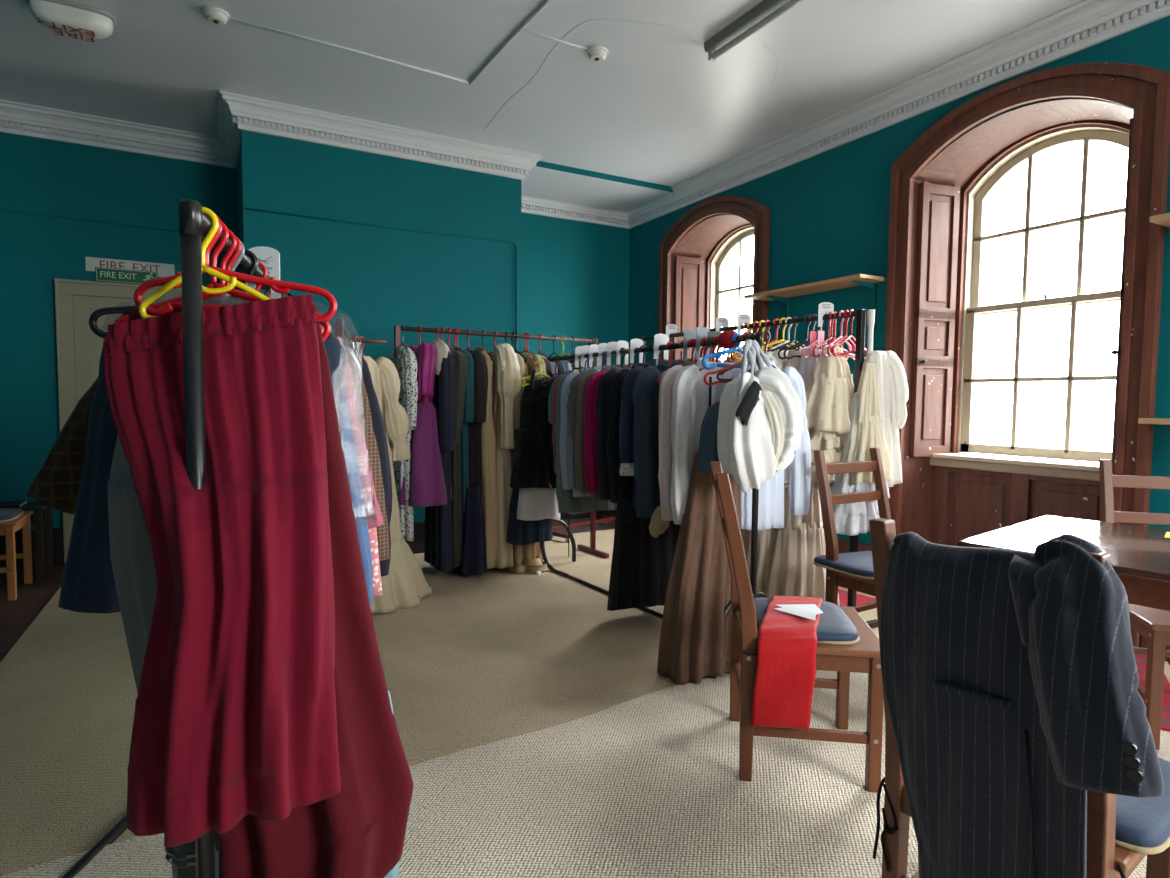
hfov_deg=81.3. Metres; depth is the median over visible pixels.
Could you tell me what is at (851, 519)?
petticoat
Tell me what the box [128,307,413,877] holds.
skirt
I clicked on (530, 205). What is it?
trim
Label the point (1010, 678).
suit jacket
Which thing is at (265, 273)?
hanger
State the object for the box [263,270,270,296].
hanger
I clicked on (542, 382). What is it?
hanger
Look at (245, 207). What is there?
trim
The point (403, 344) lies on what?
hanger
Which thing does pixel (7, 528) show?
wooden chair
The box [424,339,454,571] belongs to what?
coat
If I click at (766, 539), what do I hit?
petticoat
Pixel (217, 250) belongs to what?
hanger
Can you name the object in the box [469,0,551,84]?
trim
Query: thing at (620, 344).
card
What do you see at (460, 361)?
gown
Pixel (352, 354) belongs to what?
shirt
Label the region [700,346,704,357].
hanger
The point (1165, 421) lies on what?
wall shelf
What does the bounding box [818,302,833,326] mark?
card
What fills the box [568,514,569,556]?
strap
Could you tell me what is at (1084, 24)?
trim
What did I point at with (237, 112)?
trim
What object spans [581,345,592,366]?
card
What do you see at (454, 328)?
hanger
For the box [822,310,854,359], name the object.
hanger
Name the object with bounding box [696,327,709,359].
card
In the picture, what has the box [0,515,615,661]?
floor
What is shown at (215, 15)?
smoke detector
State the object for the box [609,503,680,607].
skirt
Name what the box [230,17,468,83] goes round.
trim
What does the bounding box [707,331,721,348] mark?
card
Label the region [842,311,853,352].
hanger
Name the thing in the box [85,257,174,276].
exit sign
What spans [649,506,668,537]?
cloth
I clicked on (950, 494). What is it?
window
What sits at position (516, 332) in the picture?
hanger
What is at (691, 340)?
hanger
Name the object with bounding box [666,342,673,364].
hanger
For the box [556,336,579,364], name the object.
hanger
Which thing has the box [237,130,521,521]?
wall
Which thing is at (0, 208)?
trim
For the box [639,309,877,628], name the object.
clothes rack
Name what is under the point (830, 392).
petticoat
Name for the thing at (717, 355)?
hanger
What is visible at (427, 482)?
dress
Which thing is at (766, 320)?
hanger
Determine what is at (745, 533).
petticoat
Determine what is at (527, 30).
trim
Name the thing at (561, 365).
blouse
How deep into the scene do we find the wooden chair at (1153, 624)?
2.45 m
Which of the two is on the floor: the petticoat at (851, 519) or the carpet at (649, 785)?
the carpet at (649, 785)
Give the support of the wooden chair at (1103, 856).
on the carpet at (649, 785)
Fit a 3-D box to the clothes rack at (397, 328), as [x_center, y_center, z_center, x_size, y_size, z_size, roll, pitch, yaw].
[-0.642,0.080,4.789,1.728,1.654,0.400,-2,4,-33]
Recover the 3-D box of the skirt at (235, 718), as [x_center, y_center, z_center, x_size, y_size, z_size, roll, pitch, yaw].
[-0.594,0.188,1.119,0.368,0.869,0.230,0,3,-16]
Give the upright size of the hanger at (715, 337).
0.220 m
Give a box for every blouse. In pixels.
[344,357,383,528]
[551,357,571,373]
[552,375,563,473]
[567,360,582,369]
[766,350,788,370]
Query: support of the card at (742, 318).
hanging from the clothes rack at (860, 314)
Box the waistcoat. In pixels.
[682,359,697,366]
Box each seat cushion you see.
[0,508,22,521]
[743,596,859,729]
[813,551,873,579]
[873,757,1169,877]
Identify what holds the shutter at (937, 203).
attached to the window at (950, 494)
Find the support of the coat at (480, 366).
hanging from the hanger
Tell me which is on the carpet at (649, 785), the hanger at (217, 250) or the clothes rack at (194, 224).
the clothes rack at (194, 224)
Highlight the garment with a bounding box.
[717,367,802,491]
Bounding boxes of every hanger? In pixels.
[89,249,331,339]
[115,229,323,332]
[125,236,251,321]
[133,214,336,322]
[139,207,269,318]
[159,221,330,340]
[218,240,244,297]
[243,261,267,291]
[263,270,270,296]
[359,336,364,355]
[401,325,411,351]
[416,326,420,349]
[447,328,453,350]
[453,328,461,350]
[481,330,492,360]
[511,332,525,361]
[515,332,526,362]
[519,355,550,386]
[520,333,543,359]
[537,334,547,357]
[540,356,559,378]
[541,354,569,385]
[547,353,574,384]
[549,335,560,356]
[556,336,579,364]
[639,345,646,365]
[657,339,696,384]
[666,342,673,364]
[688,339,695,361]
[699,336,719,370]
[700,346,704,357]
[701,337,707,355]
[702,333,746,369]
[704,333,749,385]
[716,332,753,380]
[727,322,748,362]
[727,322,752,360]
[730,321,771,359]
[733,320,764,359]
[747,318,789,358]
[747,330,777,371]
[762,317,801,350]
[765,320,772,347]
[767,316,805,351]
[771,317,800,348]
[778,315,816,359]
[783,314,816,358]
[801,320,826,357]
[812,312,847,359]
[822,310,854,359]
[827,310,855,356]
[827,312,830,344]
[830,311,836,352]
[832,309,866,359]
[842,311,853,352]
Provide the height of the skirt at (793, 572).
1.154 m
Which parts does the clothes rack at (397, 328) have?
post, rail, post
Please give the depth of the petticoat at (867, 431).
3.37 m
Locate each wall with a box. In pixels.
[0,132,629,530]
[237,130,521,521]
[628,15,1169,544]
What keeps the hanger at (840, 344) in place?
hanging from the clothes rack at (860, 314)
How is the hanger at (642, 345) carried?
hanging from the clothes rack at (755, 492)
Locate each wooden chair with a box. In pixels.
[0,511,33,600]
[710,461,883,792]
[813,448,891,611]
[869,518,1169,877]
[1099,459,1169,749]
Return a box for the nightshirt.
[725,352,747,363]
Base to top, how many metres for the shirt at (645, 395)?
0.778 m
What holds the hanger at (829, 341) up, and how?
hanging from the clothes rack at (860, 314)
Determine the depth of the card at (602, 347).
4.12 m
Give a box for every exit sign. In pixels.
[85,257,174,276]
[95,267,157,283]
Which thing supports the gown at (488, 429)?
in the clothes rack at (397, 328)
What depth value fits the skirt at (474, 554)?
4.45 m
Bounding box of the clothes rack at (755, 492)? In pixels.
[540,333,766,678]
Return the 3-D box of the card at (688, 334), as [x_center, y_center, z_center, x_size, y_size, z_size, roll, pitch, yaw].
[0.522,-0.467,3.387,0.085,0.157,0.003,-1,4,-32]
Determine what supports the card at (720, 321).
hanging from the clothes rack at (860, 314)
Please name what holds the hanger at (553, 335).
hanging from the clothes rack at (397, 328)
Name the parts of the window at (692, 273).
sash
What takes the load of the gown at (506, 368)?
hanging from the hanger
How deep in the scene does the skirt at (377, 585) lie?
1.86 m
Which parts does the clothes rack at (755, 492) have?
rail, post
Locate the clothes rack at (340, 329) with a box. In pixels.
[335,318,386,348]
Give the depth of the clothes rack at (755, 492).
3.46 m
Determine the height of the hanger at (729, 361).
0.249 m
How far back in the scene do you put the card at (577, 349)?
4.38 m
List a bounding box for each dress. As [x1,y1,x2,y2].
[342,386,373,605]
[387,346,417,540]
[394,342,452,506]
[453,347,473,513]
[521,352,546,379]
[542,356,557,375]
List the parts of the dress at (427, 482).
panel, panel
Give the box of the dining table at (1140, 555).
[957,515,1169,610]
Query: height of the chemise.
0.695 m
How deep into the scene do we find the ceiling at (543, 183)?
6.22 m
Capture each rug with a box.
[838,589,875,605]
[1135,654,1169,731]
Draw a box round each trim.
[0,90,542,179]
[0,208,178,231]
[0,313,54,318]
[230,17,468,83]
[245,207,517,350]
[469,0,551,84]
[521,157,628,228]
[524,28,587,49]
[536,161,672,191]
[627,0,1169,228]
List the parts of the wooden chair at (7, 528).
rail, leg, seat, cross rail, leg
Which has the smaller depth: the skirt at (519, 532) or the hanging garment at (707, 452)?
the hanging garment at (707, 452)
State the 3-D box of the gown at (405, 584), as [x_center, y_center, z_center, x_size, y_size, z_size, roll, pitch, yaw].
[-1.200,0.243,3.893,0.426,1.431,0.687,3,4,39]
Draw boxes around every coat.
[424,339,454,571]
[464,349,487,499]
[607,362,658,523]
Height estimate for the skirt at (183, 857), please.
0.839 m
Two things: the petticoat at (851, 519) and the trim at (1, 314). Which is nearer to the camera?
the petticoat at (851, 519)
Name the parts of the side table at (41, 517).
leg, leg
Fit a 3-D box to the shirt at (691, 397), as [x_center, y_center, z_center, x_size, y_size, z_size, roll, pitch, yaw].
[0.646,0.010,3.180,0.616,0.726,0.134,-1,4,-29]
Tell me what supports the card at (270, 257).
hanging from the clothes rack at (194, 224)
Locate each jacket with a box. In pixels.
[345,346,391,575]
[345,347,389,560]
[508,377,534,450]
[574,364,630,499]
[596,363,645,501]
[619,361,671,507]
[880,532,1163,877]
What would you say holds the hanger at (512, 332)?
hanging from the clothes rack at (397, 328)
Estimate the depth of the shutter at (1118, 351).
3.31 m
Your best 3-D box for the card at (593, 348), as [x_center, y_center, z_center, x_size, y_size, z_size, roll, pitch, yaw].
[0.060,-0.520,4.238,0.085,0.136,0.003,-2,4,-35]
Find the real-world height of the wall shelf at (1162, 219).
1.024 m
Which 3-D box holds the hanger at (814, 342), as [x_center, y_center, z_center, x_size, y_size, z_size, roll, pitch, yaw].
[1.258,-0.548,3.641,0.384,0.249,0.012,-3,4,-43]
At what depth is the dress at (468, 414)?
4.48 m
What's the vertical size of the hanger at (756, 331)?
0.241 m
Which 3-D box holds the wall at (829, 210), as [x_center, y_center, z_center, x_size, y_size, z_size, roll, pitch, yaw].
[2.737,-0.557,3.636,0.600,3.150,8.360,-1,4,-29]
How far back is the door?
4.87 m
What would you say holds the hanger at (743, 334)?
hanging from the clothes rack at (755, 492)
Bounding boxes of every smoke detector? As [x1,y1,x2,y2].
[202,6,229,24]
[586,46,607,61]
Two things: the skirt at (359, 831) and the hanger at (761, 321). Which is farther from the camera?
the hanger at (761, 321)
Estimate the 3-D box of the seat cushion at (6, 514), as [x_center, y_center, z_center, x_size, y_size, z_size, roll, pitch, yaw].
[-3.608,0.459,4.062,0.372,0.040,0.394,-1,4,-29]
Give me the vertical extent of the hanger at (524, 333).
0.218 m
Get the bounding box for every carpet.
[0,529,878,876]
[0,635,1169,877]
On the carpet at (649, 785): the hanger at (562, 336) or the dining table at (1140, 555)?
the dining table at (1140, 555)
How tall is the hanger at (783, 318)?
0.241 m
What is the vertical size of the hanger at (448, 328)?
0.223 m
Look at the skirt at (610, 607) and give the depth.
3.68 m
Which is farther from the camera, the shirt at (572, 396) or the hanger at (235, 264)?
the shirt at (572, 396)
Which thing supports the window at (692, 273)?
in the wall at (829, 210)
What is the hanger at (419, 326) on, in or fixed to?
hanging from the clothes rack at (397, 328)
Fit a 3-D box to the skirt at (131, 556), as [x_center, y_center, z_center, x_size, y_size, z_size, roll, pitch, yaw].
[-0.702,0.328,1.335,0.399,1.200,0.157,0,3,-16]
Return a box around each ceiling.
[0,0,1081,185]
[521,164,673,212]
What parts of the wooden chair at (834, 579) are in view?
post, seat, rail, post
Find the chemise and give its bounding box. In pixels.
[864,351,908,486]
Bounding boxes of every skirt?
[26,345,345,513]
[58,303,341,613]
[103,294,340,847]
[108,297,248,692]
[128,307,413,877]
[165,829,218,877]
[215,691,401,877]
[337,337,382,595]
[452,487,486,575]
[506,488,552,544]
[517,484,559,520]
[607,554,656,610]
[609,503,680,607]
[657,449,741,684]
[765,483,839,605]
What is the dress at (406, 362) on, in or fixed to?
attached to the clothes rack at (397, 328)
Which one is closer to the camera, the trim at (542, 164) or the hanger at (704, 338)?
the hanger at (704, 338)
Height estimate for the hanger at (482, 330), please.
0.223 m
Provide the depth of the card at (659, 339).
3.60 m
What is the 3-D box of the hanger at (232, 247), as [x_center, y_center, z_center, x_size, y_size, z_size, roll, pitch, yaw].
[-0.668,-0.288,1.257,0.350,0.203,0.010,0,3,-16]
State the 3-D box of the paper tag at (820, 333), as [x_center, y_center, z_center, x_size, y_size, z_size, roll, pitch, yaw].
[1.238,-0.546,3.579,0.060,0.156,0.003,-2,4,-41]
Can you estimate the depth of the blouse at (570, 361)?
5.01 m
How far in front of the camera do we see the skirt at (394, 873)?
1.33 m
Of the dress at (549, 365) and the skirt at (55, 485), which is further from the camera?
the dress at (549, 365)
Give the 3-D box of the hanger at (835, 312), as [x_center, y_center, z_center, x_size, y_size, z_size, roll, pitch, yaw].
[1.306,-0.554,3.564,0.009,0.227,0.269,2,4,26]
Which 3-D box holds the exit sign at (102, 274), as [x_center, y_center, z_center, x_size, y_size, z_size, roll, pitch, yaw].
[-3.348,-1.189,4.988,0.380,0.100,0.008,-1,4,-29]
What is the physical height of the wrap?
0.082 m
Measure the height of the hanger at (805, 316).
0.249 m
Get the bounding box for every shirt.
[349,351,361,374]
[548,368,588,423]
[555,367,616,514]
[560,366,601,496]
[567,365,611,493]
[632,360,682,517]
[658,358,721,520]
[670,362,740,524]
[731,358,810,530]
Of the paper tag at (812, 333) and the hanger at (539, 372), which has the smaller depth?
the paper tag at (812, 333)
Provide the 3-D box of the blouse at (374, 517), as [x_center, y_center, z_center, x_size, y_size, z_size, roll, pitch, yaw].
[-0.739,0.001,1.731,0.435,0.612,0.106,0,3,-13]
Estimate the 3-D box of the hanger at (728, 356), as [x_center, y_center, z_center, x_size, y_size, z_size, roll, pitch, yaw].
[0.986,-0.581,4.083,0.447,0.241,0.014,-3,4,-43]
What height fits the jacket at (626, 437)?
0.762 m
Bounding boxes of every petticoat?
[742,351,772,555]
[746,349,778,593]
[784,347,834,483]
[784,348,818,488]
[805,345,853,482]
[822,393,889,535]
[839,362,891,484]
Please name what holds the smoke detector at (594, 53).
attached to the ceiling at (655, 109)
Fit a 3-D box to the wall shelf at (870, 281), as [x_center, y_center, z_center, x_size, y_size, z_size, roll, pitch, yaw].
[1.580,-0.566,4.834,0.265,1.009,1.065,-1,4,-29]
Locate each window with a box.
[658,195,769,361]
[885,62,1169,646]
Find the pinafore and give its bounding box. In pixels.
[510,369,556,487]
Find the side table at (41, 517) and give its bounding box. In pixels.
[19,501,53,576]
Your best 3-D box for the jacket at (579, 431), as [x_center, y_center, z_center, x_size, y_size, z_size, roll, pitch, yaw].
[0.217,-0.043,3.966,0.647,0.782,0.127,-1,4,-29]
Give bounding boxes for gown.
[363,356,431,613]
[449,348,466,567]
[476,347,497,568]
[489,343,520,568]
[495,363,546,573]
[512,353,525,491]
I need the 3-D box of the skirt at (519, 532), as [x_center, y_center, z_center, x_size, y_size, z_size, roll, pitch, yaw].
[-0.367,0.469,4.646,0.350,0.473,0.146,-2,4,-40]
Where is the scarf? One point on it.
(751, 348)
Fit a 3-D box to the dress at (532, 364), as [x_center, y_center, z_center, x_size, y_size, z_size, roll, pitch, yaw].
[-0.418,-0.020,4.931,0.139,1.199,0.537,-1,4,-29]
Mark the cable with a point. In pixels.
(594, 19)
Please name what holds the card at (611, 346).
hanging from the clothes rack at (755, 492)
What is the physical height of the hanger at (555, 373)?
0.218 m
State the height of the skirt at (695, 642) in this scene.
0.992 m
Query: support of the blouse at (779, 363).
hanging from the hanger at (793, 340)
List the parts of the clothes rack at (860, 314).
rail, post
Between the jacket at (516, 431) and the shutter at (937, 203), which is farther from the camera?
the jacket at (516, 431)
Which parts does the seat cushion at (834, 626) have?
red cloth strip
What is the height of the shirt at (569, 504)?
0.923 m
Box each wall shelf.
[744,274,886,350]
[1138,418,1169,424]
[1149,213,1169,227]
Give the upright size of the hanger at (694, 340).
0.239 m
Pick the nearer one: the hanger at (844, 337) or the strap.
the hanger at (844, 337)
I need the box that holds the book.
[0,500,26,507]
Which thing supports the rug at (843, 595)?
on the carpet at (494, 655)
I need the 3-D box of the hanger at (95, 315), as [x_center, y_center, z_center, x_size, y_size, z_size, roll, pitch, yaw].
[-0.778,-0.303,1.433,0.462,0.196,0.014,0,3,-16]
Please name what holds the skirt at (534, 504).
hanging from the clothes rack at (755, 492)
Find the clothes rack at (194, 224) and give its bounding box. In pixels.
[62,199,288,877]
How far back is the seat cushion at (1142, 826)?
1.18 m
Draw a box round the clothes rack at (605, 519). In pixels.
[552,366,614,542]
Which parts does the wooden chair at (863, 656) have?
post, post, cross rail, seat, leg, rail, leg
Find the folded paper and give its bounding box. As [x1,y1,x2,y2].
[774,604,822,620]
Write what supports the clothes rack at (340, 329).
on the carpet at (494, 655)
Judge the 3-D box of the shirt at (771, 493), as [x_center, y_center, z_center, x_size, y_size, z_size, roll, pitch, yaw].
[0.853,0.021,3.136,0.452,0.802,0.116,-1,4,-29]
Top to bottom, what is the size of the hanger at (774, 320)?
0.241 m
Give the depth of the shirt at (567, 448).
4.02 m
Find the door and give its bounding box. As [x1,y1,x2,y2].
[54,278,181,562]
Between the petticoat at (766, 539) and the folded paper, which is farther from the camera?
the petticoat at (766, 539)
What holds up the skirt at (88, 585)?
in the clothes rack at (194, 224)
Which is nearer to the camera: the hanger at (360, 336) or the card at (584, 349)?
the hanger at (360, 336)
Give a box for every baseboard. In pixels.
[0,510,615,567]
[837,538,1169,664]
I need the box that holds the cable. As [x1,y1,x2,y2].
[485,19,703,128]
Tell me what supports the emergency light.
attached to the ceiling at (655, 109)
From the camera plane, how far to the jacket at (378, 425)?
2.38 m
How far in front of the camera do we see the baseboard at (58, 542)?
4.88 m
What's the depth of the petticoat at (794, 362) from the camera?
3.65 m
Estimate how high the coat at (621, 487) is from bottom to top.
0.872 m
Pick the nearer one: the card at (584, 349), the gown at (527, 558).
the card at (584, 349)
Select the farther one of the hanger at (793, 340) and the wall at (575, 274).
the wall at (575, 274)
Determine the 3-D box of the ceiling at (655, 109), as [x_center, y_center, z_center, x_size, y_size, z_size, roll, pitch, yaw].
[-0.076,-2.117,1.979,7.065,0.100,8.760,-1,4,-29]
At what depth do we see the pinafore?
4.49 m
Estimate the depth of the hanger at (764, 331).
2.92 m
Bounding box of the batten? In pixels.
[704,0,802,61]
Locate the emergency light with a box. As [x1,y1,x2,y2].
[26,0,115,42]
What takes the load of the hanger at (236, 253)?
hanging from the clothes rack at (194, 224)
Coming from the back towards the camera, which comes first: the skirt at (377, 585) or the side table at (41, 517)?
the side table at (41, 517)
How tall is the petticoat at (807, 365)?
0.723 m
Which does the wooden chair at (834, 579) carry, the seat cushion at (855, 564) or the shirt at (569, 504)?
the seat cushion at (855, 564)
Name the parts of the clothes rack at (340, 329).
post, rail, post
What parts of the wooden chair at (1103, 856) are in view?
post, cross rail, post, seat, rail, leg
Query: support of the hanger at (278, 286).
hanging from the clothes rack at (194, 224)
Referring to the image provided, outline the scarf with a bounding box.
[739,339,771,383]
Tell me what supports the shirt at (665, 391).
hanging from the hanger
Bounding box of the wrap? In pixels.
[717,330,736,348]
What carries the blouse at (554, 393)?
hanging from the hanger
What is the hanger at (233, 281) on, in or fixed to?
hanging from the clothes rack at (194, 224)
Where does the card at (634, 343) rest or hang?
hanging from the clothes rack at (755, 492)
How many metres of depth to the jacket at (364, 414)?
2.08 m
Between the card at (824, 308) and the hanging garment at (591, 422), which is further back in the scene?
the hanging garment at (591, 422)
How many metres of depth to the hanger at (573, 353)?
4.49 m
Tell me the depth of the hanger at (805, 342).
3.65 m
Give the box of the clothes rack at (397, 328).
[394,325,608,557]
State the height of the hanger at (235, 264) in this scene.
0.203 m
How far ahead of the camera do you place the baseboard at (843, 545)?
4.59 m
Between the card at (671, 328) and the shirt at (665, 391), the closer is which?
the shirt at (665, 391)
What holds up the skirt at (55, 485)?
in the clothes rack at (194, 224)
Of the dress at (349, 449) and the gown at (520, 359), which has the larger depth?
the gown at (520, 359)
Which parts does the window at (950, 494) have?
sill, sill moulding, sash, sash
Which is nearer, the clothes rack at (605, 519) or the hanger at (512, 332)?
the hanger at (512, 332)
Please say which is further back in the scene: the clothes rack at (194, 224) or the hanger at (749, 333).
the hanger at (749, 333)
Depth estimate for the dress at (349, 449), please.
1.63 m
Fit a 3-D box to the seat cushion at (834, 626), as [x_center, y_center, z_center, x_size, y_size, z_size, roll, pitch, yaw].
[0.692,0.717,2.249,0.369,0.296,0.512,1,3,8]
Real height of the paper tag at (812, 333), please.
0.156 m
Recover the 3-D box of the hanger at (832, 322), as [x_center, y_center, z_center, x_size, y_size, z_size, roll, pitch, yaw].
[1.295,-0.544,3.582,0.384,0.249,0.012,-3,4,-43]
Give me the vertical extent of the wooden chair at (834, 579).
0.980 m
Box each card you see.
[248,246,279,298]
[575,346,586,367]
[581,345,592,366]
[589,344,599,365]
[598,343,606,365]
[607,342,616,364]
[616,341,628,363]
[630,339,642,362]
[654,334,668,359]
[666,324,677,342]
[683,329,695,360]
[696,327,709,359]
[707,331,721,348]
[716,317,728,331]
[737,314,750,334]
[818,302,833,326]
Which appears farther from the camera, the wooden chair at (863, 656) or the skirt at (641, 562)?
the skirt at (641, 562)
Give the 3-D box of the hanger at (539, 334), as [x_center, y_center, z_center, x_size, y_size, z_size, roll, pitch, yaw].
[-0.328,-0.650,4.948,0.010,0.223,0.370,-1,4,-29]
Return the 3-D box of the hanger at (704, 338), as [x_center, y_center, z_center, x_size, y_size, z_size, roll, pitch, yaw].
[0.578,-0.379,3.286,0.312,0.220,0.012,-1,4,-29]
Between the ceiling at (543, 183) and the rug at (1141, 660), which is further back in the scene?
the ceiling at (543, 183)
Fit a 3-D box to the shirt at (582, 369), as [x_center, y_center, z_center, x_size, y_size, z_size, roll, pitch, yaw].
[0.034,-0.102,4.466,0.632,0.723,0.132,-1,4,-29]
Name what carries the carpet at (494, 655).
on the floor
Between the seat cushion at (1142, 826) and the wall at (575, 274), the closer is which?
the seat cushion at (1142, 826)
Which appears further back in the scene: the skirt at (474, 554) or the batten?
the skirt at (474, 554)
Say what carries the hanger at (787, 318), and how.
hanging from the clothes rack at (860, 314)
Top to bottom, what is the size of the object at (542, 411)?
0.771 m
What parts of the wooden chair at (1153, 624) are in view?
post, rail, seat, leg, cross rail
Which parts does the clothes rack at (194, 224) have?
post, rail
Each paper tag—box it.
[810,321,816,346]
[817,320,823,349]
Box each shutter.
[673,255,703,359]
[909,181,959,456]
[1112,118,1132,473]

